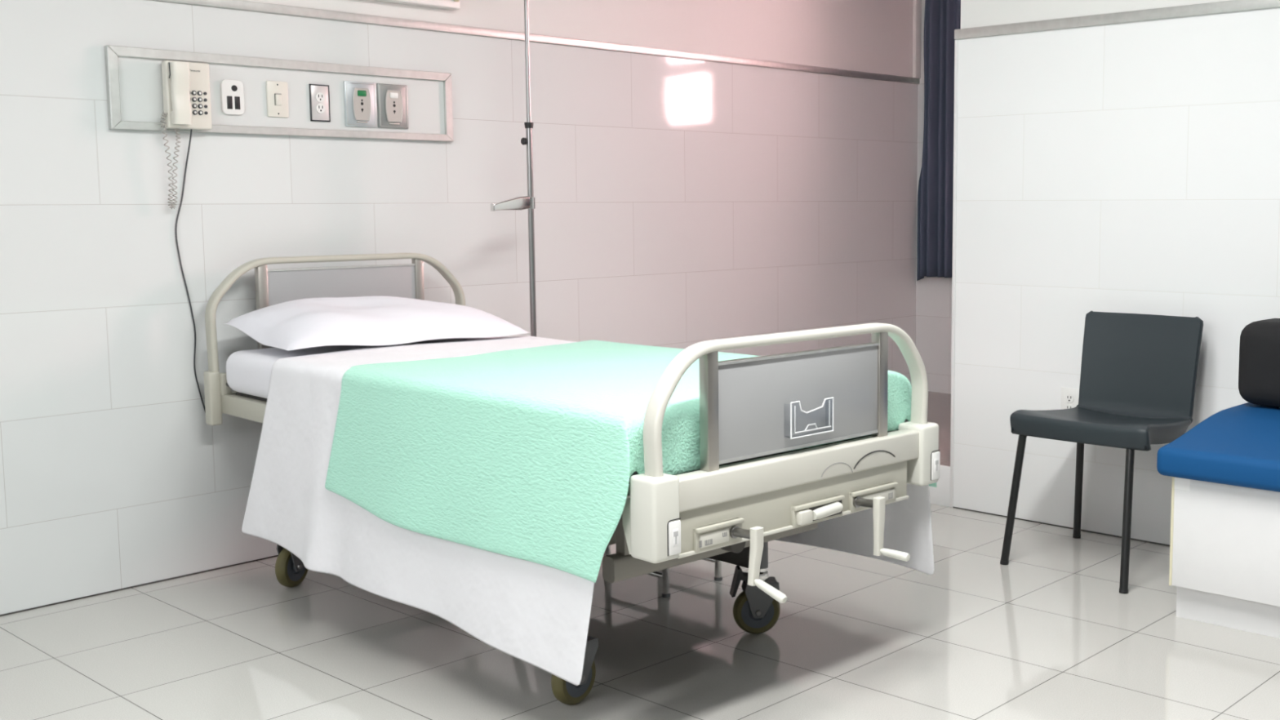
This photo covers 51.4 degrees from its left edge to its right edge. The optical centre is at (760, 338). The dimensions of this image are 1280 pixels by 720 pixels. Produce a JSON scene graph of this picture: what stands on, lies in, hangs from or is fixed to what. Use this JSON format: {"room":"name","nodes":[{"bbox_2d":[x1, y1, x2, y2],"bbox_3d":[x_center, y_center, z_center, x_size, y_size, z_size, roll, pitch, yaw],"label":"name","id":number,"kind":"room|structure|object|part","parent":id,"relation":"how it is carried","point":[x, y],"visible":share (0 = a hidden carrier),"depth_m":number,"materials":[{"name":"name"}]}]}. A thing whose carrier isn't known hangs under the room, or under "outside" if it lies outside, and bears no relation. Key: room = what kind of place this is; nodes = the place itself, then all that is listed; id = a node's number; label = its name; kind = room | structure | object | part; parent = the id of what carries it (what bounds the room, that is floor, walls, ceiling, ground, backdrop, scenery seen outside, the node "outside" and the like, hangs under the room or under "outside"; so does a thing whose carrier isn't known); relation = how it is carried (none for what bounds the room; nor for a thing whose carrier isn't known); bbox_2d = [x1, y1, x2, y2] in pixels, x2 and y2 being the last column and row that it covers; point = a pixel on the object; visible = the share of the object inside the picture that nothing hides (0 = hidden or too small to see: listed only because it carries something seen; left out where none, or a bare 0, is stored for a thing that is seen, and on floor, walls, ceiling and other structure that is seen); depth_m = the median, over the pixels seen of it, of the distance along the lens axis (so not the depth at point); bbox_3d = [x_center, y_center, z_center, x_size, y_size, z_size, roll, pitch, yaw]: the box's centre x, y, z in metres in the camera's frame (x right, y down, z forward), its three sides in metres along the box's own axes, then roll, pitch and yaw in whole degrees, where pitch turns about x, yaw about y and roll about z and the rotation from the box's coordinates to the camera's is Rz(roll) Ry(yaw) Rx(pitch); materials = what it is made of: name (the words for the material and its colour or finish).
{"room":"hospital room","nodes":[
{"label":"hospital room","id":0,"kind":"room"},
{"bbox_2d":[0,0,917,614],"bbox_3d":[-1.655,-0.584,4.309,0.200,2.600,7.700,5,8,41],"label":"wall","id":1,"kind":"structure","parent":0,"point":[680,202],"depth_m":4.62,"materials":[{"name":"tile"}]},
{"bbox_2d":[0,555,278,616],"bbox_3d":[-2.121,0.779,3.764,0.003,0.004,5.652,5,8,41],"label":"trim","id":2,"kind":"structure","parent":1,"relation":"attached to","point":[59,602],"depth_m":4.01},
{"bbox_2d":[104,44,453,142],"bbox_3d":[-1.505,-0.781,4.291,0.022,0.241,1.192,5,8,41],"label":"panel","id":3,"kind":"object","parent":1,"relation":"attached to","point":[134,79],"visible":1,"depth_m":4.22,"materials":[{"name":"metal"}]},
{"bbox_2d":[160,60,212,413],"bbox_3d":[-1.731,-0.293,4.026,0.095,1.086,0.152,5,8,41],"label":"telephone","id":4,"kind":"object","parent":3,"relation":"attached to","point":[186,92],"visible":1,"depth_m":3.97,"materials":[{"name":"beige plastic"}]},
{"bbox_3d":[-1.771,-0.534,3.972,0.034,0.287,0.058,5,8,41],"label":"coiled cord","id":5,"kind":"part","parent":4,"relation":"part of","materials":[{"name":"white plastic"}]},
{"bbox_2d":[220,79,244,115],"bbox_3d":[-1.648,-0.754,4.125,0.011,0.108,0.072,5,8,41],"label":"plate","id":6,"kind":"object","parent":3,"relation":"attached to","point":[232,93],"visible":1,"depth_m":4.12,"materials":[{"name":"white plastic"}]},
{"bbox_2d":[226,95,232,109],"bbox_3d":[-1.653,-0.736,4.115,0.002,0.040,0.017,5,8,41],"label":"socket","id":7,"kind":"object","parent":6,"relation":"attached to","point":[229,98],"depth_m":4.11,"materials":[{"name":"black plastic"}]},
{"bbox_2d":[234,96,239,109],"bbox_3d":[-1.637,-0.738,4.134,0.002,0.040,0.017,5,8,41],"label":"socket","id":8,"kind":"object","parent":6,"relation":"attached to","point":[237,99],"depth_m":4.13,"materials":[{"name":"black plastic"}]},
{"bbox_2d":[266,80,288,117],"bbox_3d":[-1.548,-0.768,4.237,0.012,0.114,0.072,5,8,41],"label":"light switch","id":9,"kind":"object","parent":3,"relation":"attached to","point":[277,91],"visible":1,"depth_m":4.23,"materials":[{"name":"beige plastic"}]},
{"bbox_2d":[309,84,330,121],"bbox_3d":[-1.450,-0.776,4.349,0.008,0.120,0.069,5,8,41],"label":"power outlet","id":10,"kind":"object","parent":3,"relation":"attached to","point":[319,95],"visible":1,"depth_m":4.35,"materials":[{"name":"silver metal"}]},
{"bbox_2d":[315,92,324,102],"bbox_3d":[-1.448,-0.794,4.346,0.003,0.033,0.033,5,8,41],"label":"receptacle","id":11,"kind":"object","parent":10,"relation":"attached to","point":[319,96],"depth_m":4.34,"materials":[{"name":"white plastic"}]},
{"bbox_2d":[315,103,324,113],"bbox_3d":[-1.448,-0.758,4.349,0.003,0.033,0.033,5,8,41],"label":"receptacle","id":12,"kind":"object","parent":10,"relation":"attached to","point":[320,108],"depth_m":4.35,"materials":[{"name":"white plastic"}]},
{"bbox_2d":[343,80,377,127],"bbox_3d":[-1.347,-0.791,4.457,0.016,0.150,0.118,5,8,41],"label":"outlet","id":13,"kind":"object","parent":3,"relation":"attached to","point":[360,97],"visible":1,"depth_m":4.45,"materials":[{"name":"metal"}]},
{"bbox_2d":[376,83,408,128],"bbox_3d":[-1.264,-0.801,4.550,0.016,0.150,0.118,5,8,41],"label":"outlet","id":14,"kind":"object","parent":3,"relation":"attached to","point":[392,99],"visible":1,"depth_m":4.54,"materials":[{"name":"metal"}]},
{"bbox_2d":[374,0,460,9],"bbox_3d":[-1.518,-1.183,4.189,0.085,0.130,1.358,5,8,41],"label":"wall lamp","id":15,"kind":"object","parent":1,"relation":"attached to","point":[442,4],"visible":1,"depth_m":4.62,"materials":[{"name":"white plastic"}]},
{"bbox_2d":[155,0,919,84],"bbox_3d":[-1.588,-1.050,4.179,0.012,0.029,7.270,5,8,41],"label":"trim","id":16,"kind":"structure","parent":1,"relation":"attached to","point":[232,4],"depth_m":4.90,"materials":[{"name":"metal"}]},
{"bbox_2d":[912,0,921,78],"bbox_3d":[0.811,-1.756,6.816,0.020,0.809,0.050,5,8,41],"label":"trim","id":17,"kind":"structure","parent":1,"relation":"attached to","point":[917,29],"depth_m":6.83,"materials":[{"name":"white paint"}]},
{"bbox_2d":[0,503,1279,719],"bbox_3d":[0.528,0.949,2.524,6.024,0.100,7.700,5,8,41],"label":"floor","id":18,"kind":"structure","parent":0,"point":[1050,633],"depth_m":3.42,"materials":[{"name":"tile"}]},
{"bbox_2d":[490,0,536,336],"bbox_3d":[-0.831,-0.467,4.710,0.434,2.276,0.454,5,8,41],"label":"stand","id":19,"kind":"object","parent":18,"relation":"on","point":[517,203],"visible":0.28,"depth_m":4.67,"materials":[{"name":"metal"}]},
{"bbox_3d":[-0.863,-0.473,4.623,0.031,0.051,0.203,4,7,33],"label":"clamp handle","id":20,"kind":"part","parent":19,"relation":"part of","materials":[{"name":"silver metal"}]},
{"bbox_3d":[-0.832,-0.697,4.661,0.021,0.026,0.026,-5,7,-36],"label":"lock knob","id":21,"kind":"part","parent":19,"relation":"part of","materials":[{"name":"black plastic"}]},
{"bbox_3d":[-0.819,-1.139,4.626,0.015,0.870,0.015,5,8,41],"label":"rod","id":22,"kind":"part","parent":19,"relation":"part of","materials":[{"name":"metal"}]},
{"bbox_2d":[203,253,940,704],"bbox_3d":[-0.582,0.293,3.621,2.260,0.988,0.936,6,8,44],"label":"hospital bed","id":23,"kind":"object","parent":18,"relation":"on","point":[744,495],"visible":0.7,"depth_m":2.97,"materials":[{"name":"beige metal"}]},
{"bbox_3d":[-1.568,-0.053,4.167,0.028,0.372,0.032,6,8,44],"label":"headboard post","id":24,"kind":"part","parent":23,"relation":"part of","materials":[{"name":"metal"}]},
{"bbox_3d":[-1.374,-0.081,4.363,0.014,0.305,0.526,6,8,44],"label":"headboard panel","id":25,"kind":"part","parent":23,"relation":"part of","materials":[{"name":"grey laminate"}]},
{"bbox_3d":[-1.179,-0.096,4.561,0.028,0.372,0.032,6,8,44],"label":"headboard post","id":26,"kind":"part","parent":23,"relation":"part of","materials":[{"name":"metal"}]},
{"bbox_3d":[-0.935,0.268,3.377,2.010,0.060,0.032,6,8,44],"label":"rail","id":27,"kind":"part","parent":23,"relation":"part of","materials":[{"name":"beige metal"}]},
{"bbox_2d":[226,336,637,477],"bbox_3d":[-0.655,0.133,3.676,1.912,0.130,0.880,6,8,44],"label":"mattress","id":28,"kind":"object","parent":23,"relation":"on","point":[249,372],"visible":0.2,"depth_m":3.95,"materials":[{"name":"white fabric"}]},
{"bbox_2d":[224,295,529,351],"bbox_3d":[-1.198,-0.065,4.174,0.470,0.134,0.812,6,8,44],"label":"pillow","id":29,"kind":"object","parent":28,"relation":"on","point":[375,320],"visible":1,"depth_m":4.03,"materials":[{"name":"white fabric"}]},
{"bbox_2d":[241,335,933,685],"bbox_3d":[-0.545,0.349,3.579,1.766,0.577,1.037,6,8,44],"label":"sheet","id":30,"kind":"object","parent":28,"relation":"on","point":[537,615],"visible":0.35,"depth_m":3.41,"materials":[{"name":"white fabric"}]},
{"bbox_2d":[324,339,936,582],"bbox_3d":[-0.387,0.251,3.415,1.340,0.370,1.006,6,8,44],"label":"blanket","id":31,"kind":"object","parent":30,"relation":"on","point":[532,455],"visible":0.59,"depth_m":3.03,"materials":[{"name":"green fabric"}]},
{"bbox_3d":[-0.106,0.156,2.744,0.028,0.268,0.032,6,8,44],"label":"footboard post","id":32,"kind":"part","parent":23,"relation":"part of","materials":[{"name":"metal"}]},
{"bbox_3d":[-0.095,0.413,2.736,0.004,0.029,0.082,6,8,44],"label":"name plate","id":33,"kind":"part","parent":23,"relation":"part of","materials":[{"name":"white plastic"}]},
{"bbox_3d":[-0.086,0.409,2.750,0.019,0.052,0.134,6,8,44],"label":"crank plate","id":34,"kind":"part","parent":23,"relation":"part of","materials":[{"name":"beige plastic"}]},
{"bbox_3d":[-0.010,0.451,2.731,0.020,0.119,0.035,6,8,44],"label":"crank arm","id":35,"kind":"part","parent":23,"relation":"part of","materials":[{"name":"beige plastic"}]},
{"bbox_3d":[0.001,0.572,3.537,0.040,0.080,0.040,6,8,44],"label":"stem","id":36,"kind":"part","parent":23,"relation":"part of","materials":[{"name":"grey metal"}]},
{"bbox_3d":[0.021,0.516,2.699,0.084,0.037,0.020,6,8,44],"label":"crank handle","id":37,"kind":"part","parent":23,"relation":"part of","materials":[{"name":"beige plastic"}]},
{"bbox_3d":[0.082,0.364,2.952,0.034,0.094,0.752,6,8,44],"label":"crank panel","id":38,"kind":"part","parent":23,"relation":"part of","materials":[{"name":"beige plastic"}]},
{"bbox_3d":[0.094,0.287,2.952,0.048,0.068,0.810,6,8,44],"label":"foot rail","id":39,"kind":"part","parent":23,"relation":"part of","materials":[{"name":"beige plastic"}]},
{"bbox_3d":[0.089,0.136,2.941,0.014,0.205,0.526,6,8,44],"label":"footboard panel","id":40,"kind":"part","parent":23,"relation":"part of","materials":[{"name":"grey plastic"}]},
{"bbox_3d":[0.098,0.396,2.923,0.018,0.030,0.040,6,8,44],"label":"folded crank arm","id":41,"kind":"part","parent":23,"relation":"part of","materials":[{"name":"beige plastic"}]},
{"bbox_3d":[0.130,0.389,2.969,0.019,0.050,0.164,6,8,44],"label":"crank plate","id":42,"kind":"part","parent":23,"relation":"part of","materials":[{"name":"beige plastic"}]},
{"bbox_3d":[0.150,0.387,2.966,0.024,0.028,0.093,6,8,44],"label":"crank handle","id":43,"kind":"part","parent":23,"relation":"part of","materials":[{"name":"beige plastic"}]},
{"bbox_3d":[0.267,0.373,3.107,0.019,0.048,0.162,6,8,44],"label":"crank plate","id":44,"kind":"part","parent":23,"relation":"part of","materials":[{"name":"beige plastic"}]},
{"bbox_3d":[0.270,0.375,3.106,0.004,0.025,0.144,6,8,44],"label":"name plate","id":45,"kind":"part","parent":23,"relation":"part of","materials":[{"name":"white plastic"}]},
{"bbox_3d":[0.271,0.428,3.016,0.020,0.132,0.026,6,8,44],"label":"crank arm","id":46,"kind":"part","parent":23,"relation":"part of","materials":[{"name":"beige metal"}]},
{"bbox_3d":[0.283,0.113,3.138,0.028,0.268,0.032,6,8,44],"label":"footboard post","id":47,"kind":"part","parent":23,"relation":"part of","materials":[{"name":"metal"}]},
{"bbox_3d":[0.305,0.489,2.989,0.078,0.020,0.020,6,8,44],"label":"crank handle","id":48,"kind":"part","parent":23,"relation":"part of","materials":[{"name":"beige plastic"}]},
{"bbox_2d":[603,545,722,597],"bbox_3d":[-0.300,0.654,4.052,0.300,0.178,0.270,5,8,41],"label":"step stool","id":49,"kind":"object","parent":18,"relation":"on","point":[664,575],"visible":0.08,"depth_m":3.91,"materials":[{"name":"grey metal"}]},
{"bbox_3d":[-0.470,0.659,4.054,0.021,0.156,0.020,5,8,41],"label":"leg","id":50,"kind":"part","parent":49,"relation":"part of","materials":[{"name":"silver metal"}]},
{"bbox_3d":[-0.278,0.676,3.885,0.021,0.156,0.020,5,8,41],"label":"leg","id":51,"kind":"part","parent":49,"relation":"part of","materials":[{"name":"silver metal"}]},
{"bbox_3d":[-0.130,0.658,4.051,0.021,0.156,0.020,5,8,41],"label":"leg","id":52,"kind":"part","parent":49,"relation":"part of","materials":[{"name":"silver metal"}]},
{"bbox_2d":[1000,311,1203,593],"bbox_3d":[1.086,0.329,4.190,0.478,0.789,0.526,5,8,41],"label":"chair","id":53,"kind":"object","parent":18,"relation":"on","point":[1139,372],"visible":0.97,"depth_m":4.26,"materials":[{"name":"black leather"}]},
{"bbox_3d":[0.813,0.493,4.207,0.094,0.460,0.024,-1,6,-11],"label":"leg","id":54,"kind":"part","parent":53,"relation":"part of","materials":[{"name":"black metal"}]},
{"bbox_3d":[1.083,0.468,4.480,0.025,0.452,0.120,1,6,8],"label":"leg","id":55,"kind":"part","parent":53,"relation":"part of","materials":[{"name":"black metal"}]},
{"bbox_3d":[1.087,0.270,4.176,0.466,0.083,0.383,5,8,41],"label":"seat","id":56,"kind":"part","parent":53,"relation":"part of","materials":[{"name":"black leather"}]},
{"bbox_3d":[1.093,0.520,3.932,0.025,0.463,0.125,2,6,22],"label":"leg","id":57,"kind":"part","parent":53,"relation":"part of","materials":[{"name":"black metal"}]},
{"bbox_3d":[1.238,0.089,4.327,0.409,0.340,0.082,5,8,41],"label":"backrest","id":58,"kind":"part","parent":53,"relation":"part of","materials":[{"name":"black leather"}]},
{"bbox_2d":[1168,476,1279,638],"bbox_3d":[1.837,0.588,3.497,1.240,0.404,0.746,5,8,41],"label":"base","id":59,"kind":"object","parent":18,"relation":"on","point":[1224,569],"visible":0.74,"depth_m":3.54,"materials":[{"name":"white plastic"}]},
{"bbox_2d":[1156,402,1279,492],"bbox_3d":[1.798,0.318,3.458,1.270,0.134,0.778,5,8,41],"label":"seat cushion","id":60,"kind":"object","parent":59,"relation":"on","point":[1239,445],"visible":0.89,"depth_m":3.55,"materials":[{"name":"blue leather"}]},
{"bbox_2d":[1238,318,1279,407],"bbox_3d":[1.933,0.103,3.601,1.222,0.259,0.239,5,8,41],"label":"cushion","id":61,"kind":"object","parent":60,"relation":"on","point":[1259,369],"visible":1,"depth_m":3.87,"materials":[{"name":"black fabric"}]},
{"bbox_2d":[915,0,952,393],"bbox_3d":[2.993,-0.692,5.149,5.624,2.600,0.200,5,8,41],"label":"wall","id":62,"kind":"structure","parent":0,"point":[934,294],"depth_m":6.93,"materials":[{"name":"paint"}]},
{"bbox_2d":[916,0,960,280],"bbox_3d":[1.350,-1.122,6.380,1.453,1.742,0.124,5,8,41],"label":"curtain","id":63,"kind":"object","parent":62,"relation":"hanging from","point":[942,18],"visible":0.12,"depth_m":6.75,"materials":[{"name":"fabric"}]},
{"bbox_2d":[927,391,951,466],"bbox_3d":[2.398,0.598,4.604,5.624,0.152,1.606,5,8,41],"label":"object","id":64,"kind":"object","parent":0,"point":[939,407],"depth_m":6.13,"materials":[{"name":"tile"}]},
{"bbox_2d":[953,0,1279,544],"bbox_3d":[2.375,-0.517,3.489,4.329,2.600,0.120,5,8,41],"label":"wall","id":65,"kind":"structure","parent":0,"point":[1131,167],"depth_m":4.52,"materials":[{"name":"tile"}]},
{"bbox_2d":[928,465,950,506],"bbox_3d":[0.242,0.520,5.434,1.293,0.154,0.014,5,8,41],"label":"trim","id":66,"kind":"structure","parent":65,"relation":"attached to","point":[940,495],"depth_m":5.03,"materials":[{"name":"white plastic"}]},
{"bbox_2d":[950,39,958,507],"bbox_3d":[0.761,-0.231,4.960,0.015,1.742,0.123,5,8,41],"label":"trim","id":67,"kind":"structure","parent":65,"relation":"attached to","point":[956,48],"depth_m":4.91,"materials":[{"name":"white plastic"}]},
{"bbox_2d":[952,506,1169,546],"bbox_3d":[2.344,0.779,3.573,4.318,0.004,0.003,5,8,41],"label":"trim","id":68,"kind":"structure","parent":65,"relation":"attached to","point":[953,507],"depth_m":4.70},
{"bbox_2d":[1060,386,1079,409],"bbox_3d":[1.086,0.227,4.635,0.070,0.110,0.008,5,8,41],"label":"power outlet","id":69,"kind":"object","parent":65,"relation":"attached to","point":[1069,396],"visible":0.63,"depth_m":4.63,"materials":[{"name":"white plastic"}]},
{"bbox_2d":[1065,404,1073,408],"bbox_3d":[1.085,0.245,4.635,0.033,0.033,0.003,5,8,41],"label":"receptacle","id":70,"kind":"object","parent":69,"relation":"attached to","point":[1067,406],"depth_m":4.63,"materials":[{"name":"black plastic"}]},
{"bbox_2d":[1065,393,1074,403],"bbox_3d":[1.085,0.210,4.631,0.033,0.033,0.003,5,8,41],"label":"receptacle","id":71,"kind":"object","parent":69,"relation":"attached to","point":[1069,397],"depth_m":4.63,"materials":[{"name":"white plastic"}]},
{"bbox_2d":[954,0,1279,39],"bbox_3d":[2.332,-0.970,3.396,4.331,0.036,0.018,5,8,41],"label":"trim","id":72,"kind":"structure","parent":65,"relation":"attached to","point":[1233,6],"depth_m":4.39,"materials":[{"name":"metal"}]}
]}

